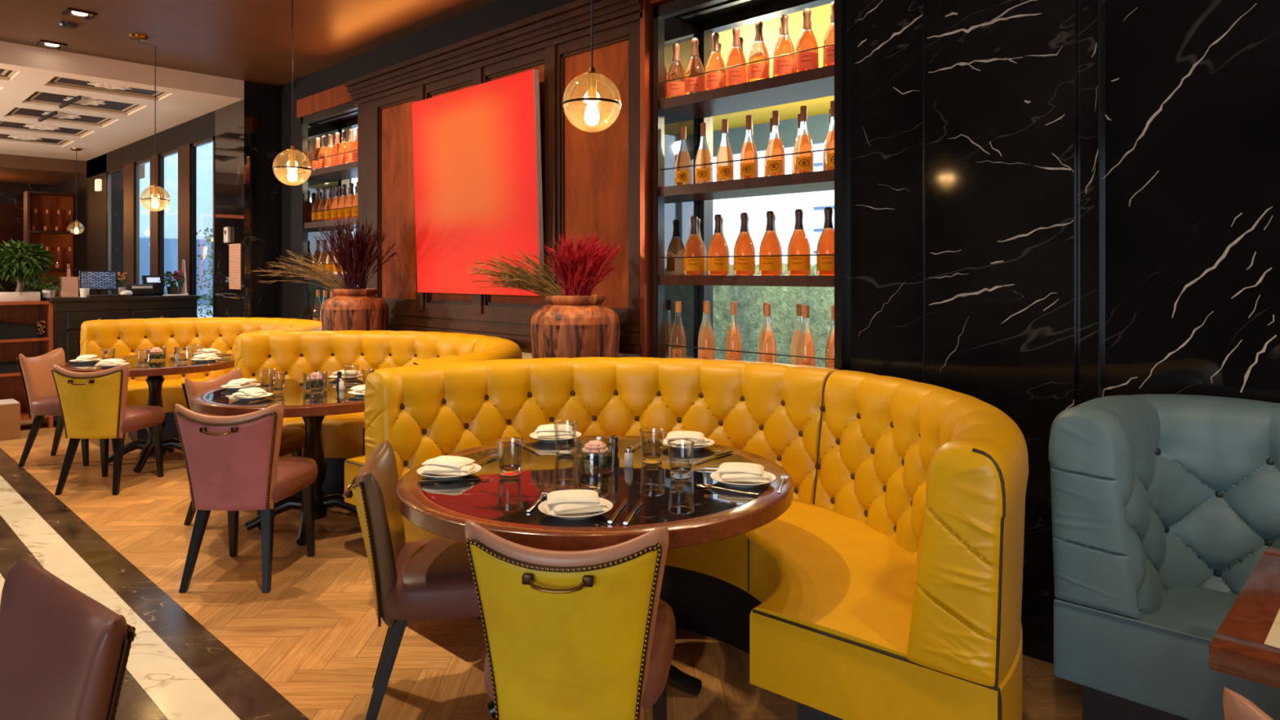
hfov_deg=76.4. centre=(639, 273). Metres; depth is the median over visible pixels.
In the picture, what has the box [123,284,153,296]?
receipt printer
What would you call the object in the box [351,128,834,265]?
building
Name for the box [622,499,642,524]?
knife
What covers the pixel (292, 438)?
dining chair
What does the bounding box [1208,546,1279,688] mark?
square table
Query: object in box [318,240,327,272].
wine bottle
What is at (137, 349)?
tumbler
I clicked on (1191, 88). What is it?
wall
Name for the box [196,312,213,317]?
ground
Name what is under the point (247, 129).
column
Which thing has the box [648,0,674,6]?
trim
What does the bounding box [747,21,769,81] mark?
wine bottle
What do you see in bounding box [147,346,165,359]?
flower bowl
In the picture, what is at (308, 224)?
shelf
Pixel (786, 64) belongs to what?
wine bottle
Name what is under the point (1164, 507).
sofa
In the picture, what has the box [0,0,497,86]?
ceiling
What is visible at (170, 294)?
paper stack
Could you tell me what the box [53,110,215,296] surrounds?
wall
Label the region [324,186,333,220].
wine bottle
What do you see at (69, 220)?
wine bottle
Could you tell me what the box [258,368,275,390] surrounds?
tumbler
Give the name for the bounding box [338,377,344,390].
salt shaker
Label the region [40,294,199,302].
countertop
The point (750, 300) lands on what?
hedge
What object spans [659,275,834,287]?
shelf
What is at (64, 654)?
dining chair
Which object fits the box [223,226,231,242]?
wall device
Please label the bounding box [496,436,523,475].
tumbler
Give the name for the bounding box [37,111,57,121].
light bar
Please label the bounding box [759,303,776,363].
wine bottle
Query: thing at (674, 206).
display
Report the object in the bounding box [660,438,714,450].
plate
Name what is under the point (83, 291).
cup
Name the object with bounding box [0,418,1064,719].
floor
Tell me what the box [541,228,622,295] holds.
dried grass
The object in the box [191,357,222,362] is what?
plate
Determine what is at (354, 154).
wine bottle
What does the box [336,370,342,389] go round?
pepper mill
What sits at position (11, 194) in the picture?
wall
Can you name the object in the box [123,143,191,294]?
trim
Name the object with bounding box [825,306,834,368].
wine bottle
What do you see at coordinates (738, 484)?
plate
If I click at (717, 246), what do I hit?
wine bottle
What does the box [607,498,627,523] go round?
knife
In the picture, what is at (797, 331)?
wine bottle
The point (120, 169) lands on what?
window
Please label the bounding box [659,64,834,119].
shelf
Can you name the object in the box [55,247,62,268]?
wine bottle
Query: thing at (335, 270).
wine bottle
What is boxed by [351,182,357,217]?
wine bottle
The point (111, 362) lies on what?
napkin
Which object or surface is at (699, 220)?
wine bottle
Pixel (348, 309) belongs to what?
vase
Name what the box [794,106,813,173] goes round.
wine bottle
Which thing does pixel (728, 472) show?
napkin
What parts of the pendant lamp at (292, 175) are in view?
globe, globe, cord, bulb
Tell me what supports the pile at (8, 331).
on the shelf unit at (29, 313)
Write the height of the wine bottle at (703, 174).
0.322 m
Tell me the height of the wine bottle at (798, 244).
0.310 m
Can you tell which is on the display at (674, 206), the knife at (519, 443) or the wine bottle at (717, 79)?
the wine bottle at (717, 79)
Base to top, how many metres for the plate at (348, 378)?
0.020 m
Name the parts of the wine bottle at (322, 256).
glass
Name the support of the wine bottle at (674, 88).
on the display at (674, 206)
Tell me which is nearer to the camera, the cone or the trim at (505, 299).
the trim at (505, 299)
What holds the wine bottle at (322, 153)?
on the display at (313, 126)
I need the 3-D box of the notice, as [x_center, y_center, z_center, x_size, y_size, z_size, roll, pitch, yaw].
[-3.837,-0.065,7.705,0.290,0.430,0.006,0,0,44]
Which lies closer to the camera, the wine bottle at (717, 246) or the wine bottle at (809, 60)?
the wine bottle at (809, 60)
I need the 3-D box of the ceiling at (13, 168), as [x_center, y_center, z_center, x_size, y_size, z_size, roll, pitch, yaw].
[-11.148,-1.665,10.123,2.300,0.450,8.200,0,0,44]
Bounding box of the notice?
[229,243,240,288]
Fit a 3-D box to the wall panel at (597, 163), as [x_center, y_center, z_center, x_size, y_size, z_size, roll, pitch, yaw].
[-0.234,-0.540,4.627,0.580,1.500,0.045,0,0,44]
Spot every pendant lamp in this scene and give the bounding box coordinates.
[68,147,84,234]
[128,34,170,211]
[272,0,311,186]
[562,0,621,132]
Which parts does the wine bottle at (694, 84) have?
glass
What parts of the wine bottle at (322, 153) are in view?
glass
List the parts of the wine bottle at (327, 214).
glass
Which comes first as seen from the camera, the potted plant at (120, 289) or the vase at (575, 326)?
the vase at (575, 326)
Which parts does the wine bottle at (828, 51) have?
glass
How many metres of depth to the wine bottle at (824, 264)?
3.66 m
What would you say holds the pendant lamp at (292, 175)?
hanging from the ceiling at (244, 40)
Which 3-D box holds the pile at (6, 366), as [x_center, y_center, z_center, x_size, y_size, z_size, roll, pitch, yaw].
[-5.743,0.827,7.276,0.363,0.114,0.602,0,0,44]
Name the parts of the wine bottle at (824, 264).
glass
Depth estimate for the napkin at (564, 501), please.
2.17 m
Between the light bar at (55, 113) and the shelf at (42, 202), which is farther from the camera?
the shelf at (42, 202)
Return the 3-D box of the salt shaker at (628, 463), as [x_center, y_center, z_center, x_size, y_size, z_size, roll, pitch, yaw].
[-0.038,0.616,2.736,0.030,0.067,0.030,0,0,44]
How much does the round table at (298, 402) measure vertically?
0.756 m
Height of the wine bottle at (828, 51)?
0.310 m
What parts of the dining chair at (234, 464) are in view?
leg, handle, panel, nail trim, backrest, leg, seat, leg, leg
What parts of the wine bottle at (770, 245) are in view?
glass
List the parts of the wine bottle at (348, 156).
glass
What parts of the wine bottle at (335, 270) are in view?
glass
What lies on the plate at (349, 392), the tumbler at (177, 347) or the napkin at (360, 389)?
the napkin at (360, 389)
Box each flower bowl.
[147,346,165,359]
[304,372,326,389]
[578,440,612,471]
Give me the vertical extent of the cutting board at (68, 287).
0.270 m
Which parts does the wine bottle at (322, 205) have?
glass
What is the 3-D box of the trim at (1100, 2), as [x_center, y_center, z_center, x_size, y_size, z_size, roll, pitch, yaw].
[1.389,-0.190,3.076,0.636,3.200,0.042,0,0,42]
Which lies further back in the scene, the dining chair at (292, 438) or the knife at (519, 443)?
the dining chair at (292, 438)
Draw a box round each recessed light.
[36,40,67,49]
[62,7,97,20]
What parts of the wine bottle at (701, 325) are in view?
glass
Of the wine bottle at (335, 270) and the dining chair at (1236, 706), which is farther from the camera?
the wine bottle at (335, 270)
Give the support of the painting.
attached to the wall at (1191, 88)
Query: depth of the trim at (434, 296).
5.63 m
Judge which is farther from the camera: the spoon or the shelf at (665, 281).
the shelf at (665, 281)
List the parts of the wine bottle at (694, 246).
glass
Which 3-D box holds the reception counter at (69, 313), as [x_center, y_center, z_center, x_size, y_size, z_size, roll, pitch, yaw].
[-5.101,0.818,8.010,0.582,1.185,1.250,0,0,44]
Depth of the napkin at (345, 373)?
4.96 m
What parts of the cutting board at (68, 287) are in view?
handle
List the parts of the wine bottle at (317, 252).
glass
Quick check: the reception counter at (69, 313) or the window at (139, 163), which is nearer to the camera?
the reception counter at (69, 313)
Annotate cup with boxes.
[79,288,89,297]
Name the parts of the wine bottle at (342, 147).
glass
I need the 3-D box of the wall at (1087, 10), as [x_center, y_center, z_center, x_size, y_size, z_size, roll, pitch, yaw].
[1.746,-0.190,3.043,0.073,3.200,0.441,0,0,44]
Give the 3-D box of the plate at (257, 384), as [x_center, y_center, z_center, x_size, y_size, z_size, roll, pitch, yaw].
[-2.247,0.639,4.577,0.202,0.020,0.202,0,0,44]
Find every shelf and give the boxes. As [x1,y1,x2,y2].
[23,191,76,295]
[303,160,357,180]
[303,217,357,230]
[303,274,351,280]
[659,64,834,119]
[659,169,834,200]
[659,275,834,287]
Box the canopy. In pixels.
[713,3,834,156]
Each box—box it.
[0,398,20,440]
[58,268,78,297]
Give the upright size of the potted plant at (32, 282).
0.251 m
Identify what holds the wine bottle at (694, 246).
on the display at (674, 206)
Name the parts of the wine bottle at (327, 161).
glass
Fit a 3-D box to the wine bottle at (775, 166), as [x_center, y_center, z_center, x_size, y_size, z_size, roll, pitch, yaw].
[0.649,-0.616,3.892,0.089,0.322,0.090,0,0,21]
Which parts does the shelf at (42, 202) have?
panel, shelf, shelf, shelf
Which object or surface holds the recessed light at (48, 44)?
in the ceiling at (244, 40)
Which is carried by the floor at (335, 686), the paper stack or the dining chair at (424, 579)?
the dining chair at (424, 579)
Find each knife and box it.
[333,395,364,399]
[417,477,490,483]
[514,440,540,453]
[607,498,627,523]
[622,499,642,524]
[695,449,732,462]
[695,466,718,469]
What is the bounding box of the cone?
[179,259,188,294]
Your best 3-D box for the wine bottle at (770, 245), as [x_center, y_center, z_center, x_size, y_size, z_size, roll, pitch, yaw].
[0.627,-0.145,3.913,0.105,0.310,0.106,0,0,23]
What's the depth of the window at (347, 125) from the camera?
7.58 m
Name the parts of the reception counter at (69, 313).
door, door panel, drawer, drawer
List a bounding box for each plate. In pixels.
[69,358,102,363]
[94,362,128,368]
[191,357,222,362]
[220,382,260,390]
[230,392,273,400]
[328,373,363,380]
[347,390,364,396]
[417,462,481,479]
[528,431,581,442]
[537,497,613,519]
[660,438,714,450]
[710,471,775,487]
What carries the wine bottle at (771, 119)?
on the display at (674, 206)
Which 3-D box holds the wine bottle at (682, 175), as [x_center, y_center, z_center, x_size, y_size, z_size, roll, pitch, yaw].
[0.229,-0.616,4.299,0.089,0.322,0.090,0,0,13]
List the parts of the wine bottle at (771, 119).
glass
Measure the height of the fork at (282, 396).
0.009 m
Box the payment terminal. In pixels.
[141,275,168,295]
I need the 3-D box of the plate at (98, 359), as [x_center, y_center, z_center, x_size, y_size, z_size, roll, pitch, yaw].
[-4.035,0.639,5.923,0.202,0.020,0.202,0,0,44]
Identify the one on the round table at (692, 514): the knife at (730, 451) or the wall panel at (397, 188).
the knife at (730, 451)
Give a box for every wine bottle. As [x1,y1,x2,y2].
[31,208,39,231]
[44,209,50,231]
[55,209,62,231]
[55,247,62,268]
[66,210,73,231]
[66,247,73,268]
[311,137,320,169]
[311,188,320,222]
[311,240,321,274]
[312,289,321,320]
[318,135,327,168]
[318,187,327,221]
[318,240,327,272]
[320,289,326,321]
[324,133,333,167]
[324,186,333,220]
[325,240,334,274]
[331,132,340,166]
[331,185,340,220]
[333,239,341,274]
[337,130,346,164]
[337,184,347,219]
[344,128,354,163]
[344,182,354,218]
[351,126,357,162]
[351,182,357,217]
[666,43,684,98]
[670,301,686,358]
[675,125,691,185]
[684,38,705,94]
[684,215,704,275]
[694,122,711,183]
[697,217,706,275]
[697,300,708,359]
[698,302,715,359]
[705,32,725,90]
[707,213,728,275]
[715,119,733,181]
[721,217,729,275]
[724,302,742,360]
[725,26,746,86]
[727,301,742,341]
[733,212,755,275]
[739,36,748,82]
[739,115,758,178]
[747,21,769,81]
[757,302,769,361]
[759,210,781,275]
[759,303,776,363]
[764,118,772,176]
[766,110,785,176]
[773,14,795,76]
[773,214,782,275]
[787,208,810,275]
[791,113,800,173]
[791,303,803,364]
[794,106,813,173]
[795,8,818,72]
[796,305,815,366]
[816,207,834,275]
[822,0,834,66]
[822,108,830,170]
[823,100,834,170]
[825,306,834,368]
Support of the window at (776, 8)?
in the wall at (1191, 88)
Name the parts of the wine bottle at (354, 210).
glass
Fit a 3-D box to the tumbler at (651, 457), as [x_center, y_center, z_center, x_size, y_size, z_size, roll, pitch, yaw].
[0.042,0.595,2.811,0.086,0.110,0.086,0,0,44]
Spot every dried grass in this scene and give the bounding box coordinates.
[248,247,345,292]
[311,212,395,288]
[465,243,564,298]
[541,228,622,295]
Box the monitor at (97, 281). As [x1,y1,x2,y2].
[79,271,117,294]
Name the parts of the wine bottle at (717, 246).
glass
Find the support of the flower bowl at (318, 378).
on the round table at (298, 402)
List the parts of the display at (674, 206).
panel, rail, rail, rail, rail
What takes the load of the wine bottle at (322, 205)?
on the display at (313, 126)
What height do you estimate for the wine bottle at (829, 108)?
0.322 m
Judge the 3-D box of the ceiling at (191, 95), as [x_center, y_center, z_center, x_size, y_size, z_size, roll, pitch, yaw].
[-8.428,-1.715,6.967,6.000,0.190,7.460,0,0,44]
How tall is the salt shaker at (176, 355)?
0.067 m
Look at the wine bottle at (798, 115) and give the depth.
3.96 m
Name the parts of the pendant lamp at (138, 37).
cord, globe, globe, bulb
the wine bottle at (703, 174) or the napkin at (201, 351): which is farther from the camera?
the napkin at (201, 351)
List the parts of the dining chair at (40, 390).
nail trim, panel, leg, backrest, seat, leg, leg, leg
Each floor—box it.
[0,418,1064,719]
[0,418,1082,719]
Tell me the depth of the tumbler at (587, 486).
2.42 m
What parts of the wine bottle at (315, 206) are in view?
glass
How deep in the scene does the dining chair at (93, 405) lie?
5.20 m
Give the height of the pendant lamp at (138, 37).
1.330 m
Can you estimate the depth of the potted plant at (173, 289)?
8.32 m
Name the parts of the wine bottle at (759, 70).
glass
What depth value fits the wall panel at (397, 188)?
6.14 m
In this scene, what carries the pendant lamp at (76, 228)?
hanging from the ceiling at (191, 95)
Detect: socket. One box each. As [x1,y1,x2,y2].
[152,186,157,198]
[288,150,295,166]
[587,74,596,102]
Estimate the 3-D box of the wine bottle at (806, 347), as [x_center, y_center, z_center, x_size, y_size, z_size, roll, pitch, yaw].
[0.769,0.309,3.775,0.085,0.322,0.086,0,0,15]
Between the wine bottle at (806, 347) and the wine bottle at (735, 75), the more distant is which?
the wine bottle at (735, 75)
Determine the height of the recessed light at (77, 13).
0.012 m
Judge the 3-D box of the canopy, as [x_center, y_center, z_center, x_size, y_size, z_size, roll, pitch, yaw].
[1.612,-0.120,5.968,6.800,3.060,3.510,0,0,44]
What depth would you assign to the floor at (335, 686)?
3.32 m
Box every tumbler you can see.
[136,349,150,365]
[176,346,189,363]
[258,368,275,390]
[268,371,285,393]
[307,373,324,395]
[343,364,359,384]
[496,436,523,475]
[553,419,577,453]
[574,453,604,493]
[639,426,664,463]
[667,439,694,478]
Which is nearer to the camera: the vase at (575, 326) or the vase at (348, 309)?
the vase at (575, 326)
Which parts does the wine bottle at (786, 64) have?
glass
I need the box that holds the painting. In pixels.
[411,69,544,296]
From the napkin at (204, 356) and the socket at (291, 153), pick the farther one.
the napkin at (204, 356)
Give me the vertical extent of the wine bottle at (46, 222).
0.322 m
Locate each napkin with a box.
[74,354,97,360]
[96,358,128,365]
[120,289,133,296]
[193,353,219,359]
[195,347,220,354]
[221,377,257,387]
[231,386,269,397]
[330,369,361,377]
[350,384,365,395]
[418,455,479,475]
[531,423,577,439]
[542,489,608,515]
[662,431,711,447]
[715,462,770,483]
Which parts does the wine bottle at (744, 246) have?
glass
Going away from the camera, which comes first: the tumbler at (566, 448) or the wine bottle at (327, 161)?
the tumbler at (566, 448)
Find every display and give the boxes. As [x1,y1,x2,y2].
[300,100,357,319]
[653,0,846,369]
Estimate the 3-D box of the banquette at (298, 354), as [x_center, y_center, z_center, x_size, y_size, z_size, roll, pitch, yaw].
[-1.464,0.902,4.903,2.510,1.016,1.227,0,0,44]
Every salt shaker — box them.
[174,351,179,360]
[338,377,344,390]
[624,446,633,467]
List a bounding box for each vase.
[320,288,388,330]
[530,293,619,358]
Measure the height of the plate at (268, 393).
0.020 m
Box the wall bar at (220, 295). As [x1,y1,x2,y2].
[217,293,239,298]
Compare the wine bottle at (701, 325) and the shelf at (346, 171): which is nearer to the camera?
the wine bottle at (701, 325)
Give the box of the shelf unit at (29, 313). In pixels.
[0,300,53,428]
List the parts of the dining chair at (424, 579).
handle, panel, nail trim, backrest, leg, leg, seat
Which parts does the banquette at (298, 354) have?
arm, seat, backrest, arm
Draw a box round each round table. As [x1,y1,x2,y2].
[57,352,235,473]
[190,377,366,546]
[396,435,793,719]
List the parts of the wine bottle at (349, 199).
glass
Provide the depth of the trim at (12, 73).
8.14 m
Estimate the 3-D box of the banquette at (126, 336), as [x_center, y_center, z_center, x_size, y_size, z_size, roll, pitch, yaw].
[-3.386,0.902,6.665,2.525,1.016,1.273,0,0,28]
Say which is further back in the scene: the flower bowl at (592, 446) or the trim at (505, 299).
the trim at (505, 299)
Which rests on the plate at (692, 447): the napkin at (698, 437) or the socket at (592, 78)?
the napkin at (698, 437)
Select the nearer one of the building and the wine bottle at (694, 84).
the wine bottle at (694, 84)
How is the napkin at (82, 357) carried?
on the plate at (98, 359)
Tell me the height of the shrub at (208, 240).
2.024 m
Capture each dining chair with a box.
[0,560,136,719]
[16,347,114,466]
[51,364,164,495]
[173,403,317,593]
[181,368,306,529]
[342,440,480,719]
[464,520,675,719]
[1222,686,1273,719]
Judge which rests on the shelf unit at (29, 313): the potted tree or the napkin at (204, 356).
the potted tree
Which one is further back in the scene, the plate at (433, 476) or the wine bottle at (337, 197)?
the wine bottle at (337, 197)
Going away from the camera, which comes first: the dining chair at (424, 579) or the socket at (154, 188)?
the dining chair at (424, 579)
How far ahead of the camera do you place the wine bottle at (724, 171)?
4.08 m
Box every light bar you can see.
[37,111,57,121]
[58,95,81,108]
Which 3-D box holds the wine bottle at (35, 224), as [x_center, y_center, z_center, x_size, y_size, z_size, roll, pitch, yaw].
[-8.834,-0.781,11.890,0.085,0.322,0.086,0,0,19]
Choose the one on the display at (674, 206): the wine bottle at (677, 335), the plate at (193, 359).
the wine bottle at (677, 335)
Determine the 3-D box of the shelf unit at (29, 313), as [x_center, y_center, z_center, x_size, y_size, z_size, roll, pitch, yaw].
[-5.767,0.833,7.308,0.455,1.155,0.735,0,0,44]
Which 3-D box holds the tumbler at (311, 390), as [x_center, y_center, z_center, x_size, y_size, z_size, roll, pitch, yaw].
[-1.742,0.595,4.380,0.086,0.110,0.086,0,0,44]
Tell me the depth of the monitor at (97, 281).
7.87 m
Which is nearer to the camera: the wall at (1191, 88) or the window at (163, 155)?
the wall at (1191, 88)
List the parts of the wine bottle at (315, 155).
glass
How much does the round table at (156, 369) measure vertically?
0.756 m
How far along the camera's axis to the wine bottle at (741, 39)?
4.21 m
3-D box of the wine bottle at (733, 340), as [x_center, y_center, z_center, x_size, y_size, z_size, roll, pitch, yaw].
[0.468,0.309,4.067,0.085,0.322,0.086,0,0,21]
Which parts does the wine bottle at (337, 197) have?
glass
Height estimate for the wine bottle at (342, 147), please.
0.310 m
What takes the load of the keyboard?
on the countertop
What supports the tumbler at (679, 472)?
on the round table at (692, 514)
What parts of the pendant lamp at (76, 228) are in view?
globe, globe, cord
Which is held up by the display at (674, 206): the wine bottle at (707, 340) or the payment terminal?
the wine bottle at (707, 340)
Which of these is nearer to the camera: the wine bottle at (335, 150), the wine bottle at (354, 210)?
the wine bottle at (354, 210)
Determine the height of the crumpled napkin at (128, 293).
0.063 m
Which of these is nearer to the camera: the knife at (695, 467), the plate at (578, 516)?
the plate at (578, 516)
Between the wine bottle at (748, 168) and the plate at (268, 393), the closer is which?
the wine bottle at (748, 168)
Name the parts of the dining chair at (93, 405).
leg, handle, panel, nail trim, backrest, leg, leg, seat, leg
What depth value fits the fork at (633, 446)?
3.05 m
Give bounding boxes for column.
[215,80,279,317]
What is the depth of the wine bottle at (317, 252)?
7.31 m
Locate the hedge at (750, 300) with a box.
[713,262,834,367]
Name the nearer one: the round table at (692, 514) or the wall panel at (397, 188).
the round table at (692, 514)
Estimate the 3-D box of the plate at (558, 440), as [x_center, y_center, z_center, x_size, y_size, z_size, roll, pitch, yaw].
[-0.330,0.639,3.177,0.202,0.020,0.202,0,0,44]
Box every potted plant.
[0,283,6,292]
[10,277,51,300]
[35,274,61,297]
[116,271,129,293]
[159,270,186,294]
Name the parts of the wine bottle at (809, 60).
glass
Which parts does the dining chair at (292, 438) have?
nail trim, panel, leg, backrest, leg, seat, leg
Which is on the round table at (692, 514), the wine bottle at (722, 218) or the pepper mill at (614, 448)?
the pepper mill at (614, 448)
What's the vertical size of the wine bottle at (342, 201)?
0.310 m
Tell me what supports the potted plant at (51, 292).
on the countertop
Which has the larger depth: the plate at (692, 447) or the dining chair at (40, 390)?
the dining chair at (40, 390)
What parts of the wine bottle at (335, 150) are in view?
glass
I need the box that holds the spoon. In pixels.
[696,484,759,494]
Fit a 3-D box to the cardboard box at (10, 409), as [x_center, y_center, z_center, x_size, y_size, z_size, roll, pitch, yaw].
[-5.549,1.257,6.918,0.320,0.306,0.400,0,0,44]
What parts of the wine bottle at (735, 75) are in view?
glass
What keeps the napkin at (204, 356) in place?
on the plate at (193, 359)
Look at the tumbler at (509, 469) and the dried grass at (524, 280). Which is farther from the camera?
the dried grass at (524, 280)
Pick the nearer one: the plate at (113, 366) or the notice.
the plate at (113, 366)
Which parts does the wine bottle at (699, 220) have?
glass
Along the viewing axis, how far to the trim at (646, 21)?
4.29 m
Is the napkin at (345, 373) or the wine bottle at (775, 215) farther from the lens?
the napkin at (345, 373)
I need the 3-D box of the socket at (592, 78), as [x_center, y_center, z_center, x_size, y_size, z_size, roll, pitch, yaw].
[-0.156,-0.603,2.646,0.030,0.085,0.030,0,0,44]
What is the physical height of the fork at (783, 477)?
0.009 m
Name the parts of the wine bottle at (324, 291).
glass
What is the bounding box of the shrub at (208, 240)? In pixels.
[196,226,213,317]
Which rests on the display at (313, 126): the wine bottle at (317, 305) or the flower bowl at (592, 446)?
the wine bottle at (317, 305)
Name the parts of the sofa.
arm, backrest, seat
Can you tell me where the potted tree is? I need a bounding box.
[0,238,57,302]
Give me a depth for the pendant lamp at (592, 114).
2.66 m
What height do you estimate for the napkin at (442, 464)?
0.046 m
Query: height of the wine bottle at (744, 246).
0.310 m
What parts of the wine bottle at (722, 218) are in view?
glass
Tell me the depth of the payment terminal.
8.27 m
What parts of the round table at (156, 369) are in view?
leg, leg, leg, leg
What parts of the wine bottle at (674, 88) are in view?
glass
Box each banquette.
[80,317,322,440]
[233,330,522,505]
[364,356,1028,719]
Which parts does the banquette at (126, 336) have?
arm, seat, backrest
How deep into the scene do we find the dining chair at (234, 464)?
3.61 m
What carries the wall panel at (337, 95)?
attached to the wall at (1191, 88)
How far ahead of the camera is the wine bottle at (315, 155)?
7.30 m
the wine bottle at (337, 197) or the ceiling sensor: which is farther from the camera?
the wine bottle at (337, 197)
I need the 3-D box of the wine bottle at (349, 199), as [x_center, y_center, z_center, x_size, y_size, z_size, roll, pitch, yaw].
[-2.447,-0.611,6.897,0.105,0.310,0.106,0,0,10]
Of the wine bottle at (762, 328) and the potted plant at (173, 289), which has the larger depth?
the potted plant at (173, 289)
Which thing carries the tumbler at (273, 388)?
on the round table at (298, 402)
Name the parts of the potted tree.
pot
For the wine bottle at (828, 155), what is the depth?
3.65 m
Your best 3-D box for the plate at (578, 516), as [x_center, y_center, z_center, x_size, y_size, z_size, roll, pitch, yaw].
[-0.174,0.639,2.204,0.202,0.020,0.202,0,0,44]
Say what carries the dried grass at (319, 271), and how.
in the vase at (348, 309)
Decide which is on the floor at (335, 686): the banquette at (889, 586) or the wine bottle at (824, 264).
the banquette at (889, 586)
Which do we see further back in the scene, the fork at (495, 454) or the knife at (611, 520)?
the fork at (495, 454)
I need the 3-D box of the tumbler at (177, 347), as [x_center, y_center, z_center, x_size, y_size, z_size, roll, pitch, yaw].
[-3.334,0.595,5.926,0.086,0.110,0.086,0,0,44]
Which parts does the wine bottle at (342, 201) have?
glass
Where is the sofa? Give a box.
[1048,394,1279,719]
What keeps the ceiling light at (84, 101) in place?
attached to the ceiling at (191, 95)
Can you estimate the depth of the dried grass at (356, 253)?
5.83 m
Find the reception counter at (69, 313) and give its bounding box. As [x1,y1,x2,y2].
[40,294,199,426]
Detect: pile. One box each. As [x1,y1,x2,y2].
[0,320,45,339]
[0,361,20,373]
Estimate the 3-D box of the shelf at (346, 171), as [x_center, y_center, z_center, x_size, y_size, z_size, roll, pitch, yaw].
[-2.536,-0.890,7.093,1.094,0.050,0.343,0,0,44]
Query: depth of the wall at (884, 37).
3.42 m
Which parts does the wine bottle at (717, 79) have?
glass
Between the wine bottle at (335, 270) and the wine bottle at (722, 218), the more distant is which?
the wine bottle at (335, 270)
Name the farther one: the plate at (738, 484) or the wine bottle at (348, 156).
the wine bottle at (348, 156)
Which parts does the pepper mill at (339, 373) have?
knob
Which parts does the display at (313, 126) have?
panel, rail, rail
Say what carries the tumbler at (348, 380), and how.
on the round table at (298, 402)
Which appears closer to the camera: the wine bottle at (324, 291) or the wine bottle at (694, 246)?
the wine bottle at (694, 246)
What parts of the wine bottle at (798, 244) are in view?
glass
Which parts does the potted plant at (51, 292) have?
pot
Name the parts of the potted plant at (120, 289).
pot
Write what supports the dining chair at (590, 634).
on the floor at (335, 686)
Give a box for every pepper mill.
[173,346,178,359]
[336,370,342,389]
[609,435,619,465]
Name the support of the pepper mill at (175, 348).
on the round table at (156, 369)
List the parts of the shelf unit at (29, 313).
shelf, panel, shelf, shelf, shelf, panel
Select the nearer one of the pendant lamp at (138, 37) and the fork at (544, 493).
the fork at (544, 493)
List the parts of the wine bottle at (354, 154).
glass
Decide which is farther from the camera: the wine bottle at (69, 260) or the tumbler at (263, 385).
the wine bottle at (69, 260)
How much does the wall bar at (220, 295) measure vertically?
0.036 m
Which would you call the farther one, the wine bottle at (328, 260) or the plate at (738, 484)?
the wine bottle at (328, 260)
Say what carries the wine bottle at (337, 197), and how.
on the display at (313, 126)
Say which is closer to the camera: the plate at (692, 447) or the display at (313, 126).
the plate at (692, 447)
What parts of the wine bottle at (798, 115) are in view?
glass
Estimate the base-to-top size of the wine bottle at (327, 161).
0.310 m
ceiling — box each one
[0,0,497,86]
[0,40,244,160]
[0,153,144,185]
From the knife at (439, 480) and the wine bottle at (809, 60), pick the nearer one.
the knife at (439, 480)
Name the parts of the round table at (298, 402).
leg, leg, leg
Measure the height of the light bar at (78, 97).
0.030 m
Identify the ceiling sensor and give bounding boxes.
[57,21,78,29]
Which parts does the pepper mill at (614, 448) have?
knob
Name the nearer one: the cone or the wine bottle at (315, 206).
the wine bottle at (315, 206)
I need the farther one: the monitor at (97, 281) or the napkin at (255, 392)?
the monitor at (97, 281)
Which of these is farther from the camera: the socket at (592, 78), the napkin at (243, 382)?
the napkin at (243, 382)
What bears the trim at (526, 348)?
attached to the wall at (1191, 88)
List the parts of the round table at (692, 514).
leg, leg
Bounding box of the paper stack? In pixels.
[162,293,186,295]
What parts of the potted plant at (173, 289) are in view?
pot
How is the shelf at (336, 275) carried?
attached to the display at (313, 126)
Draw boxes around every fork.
[248,395,286,403]
[474,452,501,463]
[526,488,552,511]
[630,439,649,448]
[777,472,789,492]
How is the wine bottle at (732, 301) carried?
on the display at (674, 206)
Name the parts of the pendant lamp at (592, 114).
globe, globe, cord, bulb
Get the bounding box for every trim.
[0,69,168,146]
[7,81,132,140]
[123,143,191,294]
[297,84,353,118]
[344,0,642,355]
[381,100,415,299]
[431,84,472,302]
[489,63,543,305]
[515,342,639,359]
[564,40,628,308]
[640,0,655,357]
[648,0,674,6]
[922,0,1102,397]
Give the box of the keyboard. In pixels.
[86,293,126,297]
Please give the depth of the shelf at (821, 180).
3.97 m
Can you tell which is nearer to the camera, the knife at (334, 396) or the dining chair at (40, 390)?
the knife at (334, 396)
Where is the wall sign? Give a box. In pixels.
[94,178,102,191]
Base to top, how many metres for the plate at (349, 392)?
0.020 m
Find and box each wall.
[0,181,53,292]
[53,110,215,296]
[279,0,1279,664]
[846,0,922,382]
[1077,0,1097,404]
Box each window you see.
[107,166,123,294]
[135,157,150,284]
[139,142,213,313]
[160,148,177,275]
[338,117,357,283]
[697,0,834,336]
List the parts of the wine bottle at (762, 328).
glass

